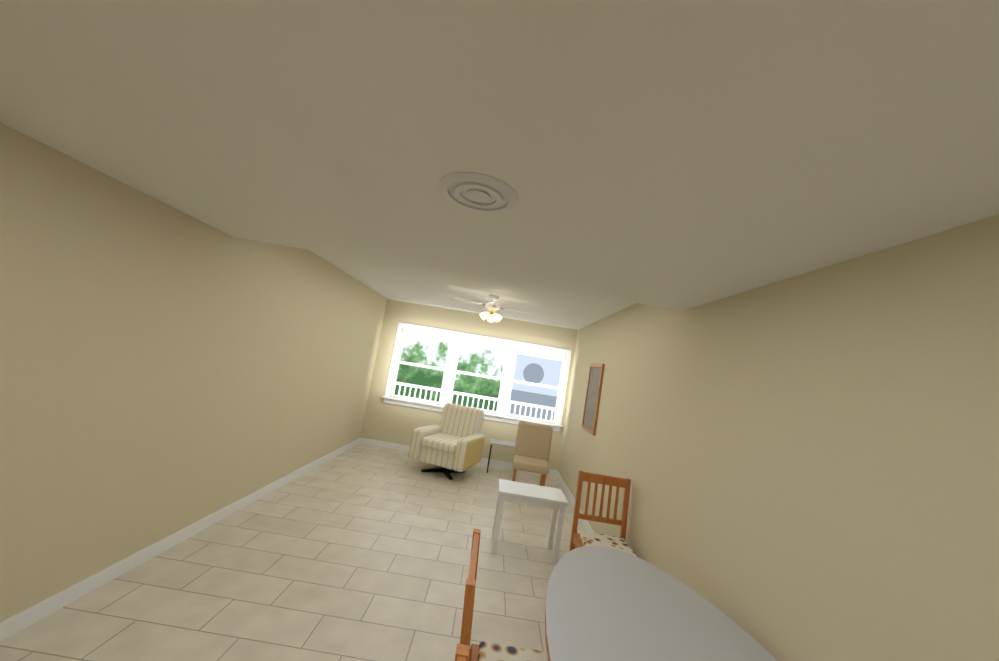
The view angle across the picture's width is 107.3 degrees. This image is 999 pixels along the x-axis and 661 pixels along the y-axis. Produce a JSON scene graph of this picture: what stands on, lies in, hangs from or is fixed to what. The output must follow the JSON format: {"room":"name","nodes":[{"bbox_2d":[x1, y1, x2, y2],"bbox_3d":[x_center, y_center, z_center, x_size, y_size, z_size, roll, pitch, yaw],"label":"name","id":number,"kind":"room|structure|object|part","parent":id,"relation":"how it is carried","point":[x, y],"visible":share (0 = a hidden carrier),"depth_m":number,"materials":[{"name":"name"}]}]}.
{"room":"living room","nodes":[
{"label":"living room","id":0,"kind":"room"},
{"bbox_2d":[0,122,386,621],"bbox_3d":[-2.376,0.354,3.223,0.120,2.700,7.567,9,-6,1],"label":"wall","id":1,"kind":"structure","parent":0,"point":[166,370],"depth_m":2.36,"materials":[{"name":"beige paint"}]},
{"bbox_2d":[0,438,359,641],"bbox_3d":[-2.520,1.634,3.018,0.013,0.100,7.416,9,-6,1],"label":"baseboard","id":2,"kind":"structure","parent":1,"relation":"attached to","point":[19,621],"depth_m":2.52,"materials":[{"name":"white paint"}]},
{"bbox_2d":[0,443,586,660],"bbox_3d":[-0.724,2.015,3.063,3.980,0.060,7.677,9,-6,1],"label":"floor","id":3,"kind":"structure","parent":0,"point":[359,552],"depth_m":2.76,"materials":[{"name":"beige tile"}]},
{"bbox_2d":[408,403,484,479],"bbox_3d":[-0.784,1.742,5.923,0.940,1.021,0.945,7,-6,18],"label":"armchair","id":4,"kind":"object","parent":3,"relation":"on","point":[452,441],"visible":1,"depth_m":5.67,"materials":[{"name":"fabric"}]},
{"bbox_2d":[455,644,468,660],"bbox_3d":[0.040,1.389,0.778,0.482,0.960,0.468,9,-6,1],"label":"dining chair","id":5,"kind":"object","parent":3,"relation":"on","point":[462,652],"visible":1,"depth_m":1.03,"materials":[{"name":"brown wood"}]},
{"bbox_2d":[487,439,514,472],"bbox_3d":[0.064,2.189,6.331,0.530,0.499,0.350,9,-6,1],"label":"console table","id":6,"kind":"object","parent":3,"relation":"on","point":[502,443],"visible":0.52,"depth_m":6.23,"materials":[{"name":"white laminate"}]},
{"bbox_2d":[460,529,547,660],"bbox_3d":[0.035,1.464,1.534,0.482,0.960,0.468,9,-6,1],"label":"dining chair","id":7,"kind":"object","parent":3,"relation":"on","point":[485,651],"visible":0.81,"depth_m":1.65,"materials":[{"name":"brown wood"}]},
{"bbox_2d":[491,479,567,564],"bbox_3d":[0.282,1.915,3.722,0.680,0.589,0.400,9,-6,1],"label":"side table","id":8,"kind":"object","parent":3,"relation":"on","point":[555,499],"visible":1,"depth_m":3.57,"materials":[{"name":"white paint"}]},
{"bbox_2d":[512,421,552,485],"bbox_3d":[0.473,1.911,5.462,0.540,1.003,0.561,9,-6,6],"label":"upholstered chair","id":9,"kind":"object","parent":3,"relation":"on","point":[532,447],"visible":0.83,"depth_m":5.61,"materials":[{"name":"beige fabric"}]},
{"bbox_2d":[569,470,636,556],"bbox_3d":[0.879,1.758,3.064,0.468,0.960,0.482,9,-6,1],"label":"dining chair","id":10,"kind":"object","parent":3,"relation":"on","point":[581,538],"visible":0.5,"depth_m":3.27,"materials":[{"name":"brown wood"}]},
{"bbox_2d":[545,545,777,660],"bbox_3d":[0.618,1.642,1.289,1.000,0.751,2.040,9,-6,1],"label":"dining table","id":11,"kind":"object","parent":3,"relation":"on","point":[603,603],"visible":1,"depth_m":1.67,"materials":[{"name":"grey wood"}]},
{"bbox_2d":[360,299,577,469],"bbox_3d":[-0.542,1.027,6.895,3.650,2.700,0.150,9,-6,1],"label":"wall","id":12,"kind":"structure","parent":0,"point":[390,423],"depth_m":6.86,"materials":[{"name":"beige paint"}]},
{"bbox_2d":[360,438,555,475],"bbox_3d":[-0.746,2.296,6.685,3.600,0.100,0.012,9,-6,1],"label":"baseboard","id":13,"kind":"structure","parent":12,"relation":"attached to","point":[362,440],"depth_m":6.69,"materials":[{"name":"white paint"}]},
{"bbox_2d":[382,322,571,431],"bbox_3d":[-0.391,0.848,6.849,3.350,1.510,0.160,9,-6,1],"label":"window","id":14,"kind":"structure","parent":12,"relation":"in","point":[500,416],"depth_m":6.87,"materials":[{"name":"white paint"}]},
{"bbox_3d":[-0.389,0.837,6.887,3.110,1.300,0.085,9,-6,1],"label":"window sash","id":15,"kind":"part","parent":14,"relation":"part of","materials":[{"name":"white"}]},
{"bbox_2d":[0,0,998,329],"bbox_3d":[-0.368,-0.611,3.333,3.770,0.375,7.567,9,-6,1],"label":"ceiling","id":16,"kind":"structure","parent":0,"point":[680,154],"depth_m":1.07,"materials":[{"name":"white paint"}]},
{"bbox_2d":[438,172,517,212],"bbox_3d":[-0.086,-0.551,1.503,0.330,0.014,0.330,9,-6,1],"label":"ceiling vent","id":17,"kind":"object","parent":16,"relation":"in","point":[477,192],"visible":1,"depth_m":1.47,"materials":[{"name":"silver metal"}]},
{"bbox_2d":[452,295,530,321],"bbox_3d":[-0.096,-0.294,4.945,0.824,0.349,0.824,6,-7,33],"label":"ceiling fan","id":18,"kind":"object","parent":16,"relation":"hanging from","point":[491,308],"visible":1,"depth_m":4.90,"materials":[{"name":"white"}]},
{"bbox_2d":[558,214,998,660],"bbox_3d":[1.376,0.716,0.708,0.150,2.700,12.550,9,-6,1],"label":"wall","id":19,"kind":"structure","parent":0,"point":[807,464],"depth_m":1.51,"materials":[{"name":"beige paint"}]},
{"bbox_2d":[556,470,593,532],"bbox_3d":[1.070,2.220,2.984,0.013,0.100,7.416,9,-6,1],"label":"baseboard","id":20,"kind":"structure","parent":19,"relation":"attached to","point":[585,523],"depth_m":5.37,"materials":[{"name":"white paint"}]},
{"bbox_2d":[582,364,604,435],"bbox_3d":[1.291,0.928,5.109,0.028,0.930,0.650,9,-6,1],"label":"picture frame","id":21,"kind":"object","parent":19,"relation":"attached to","point":[592,400],"visible":1,"depth_m":5.06,"materials":[{"name":"brown wood"}]},
{"label":"outside","id":22,"kind":"structure","parent":0,"visible":0},
{"bbox_2d":[394,336,505,410],"bbox_3d":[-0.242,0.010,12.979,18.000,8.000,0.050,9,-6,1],"label":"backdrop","id":23,"kind":"structure","parent":22,"point":[471,359],"depth_m":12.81,"materials":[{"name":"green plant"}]},
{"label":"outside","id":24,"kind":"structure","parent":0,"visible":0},
{"bbox_2d":[394,354,561,419],"bbox_3d":[0.196,0.246,9.566,9.005,7.000,0.900,9,-6,1],"label":"neighbouring house","id":25,"kind":"structure","parent":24,"point":[532,401],"depth_m":9.75,"materials":[{"name":"white"}]}
]}

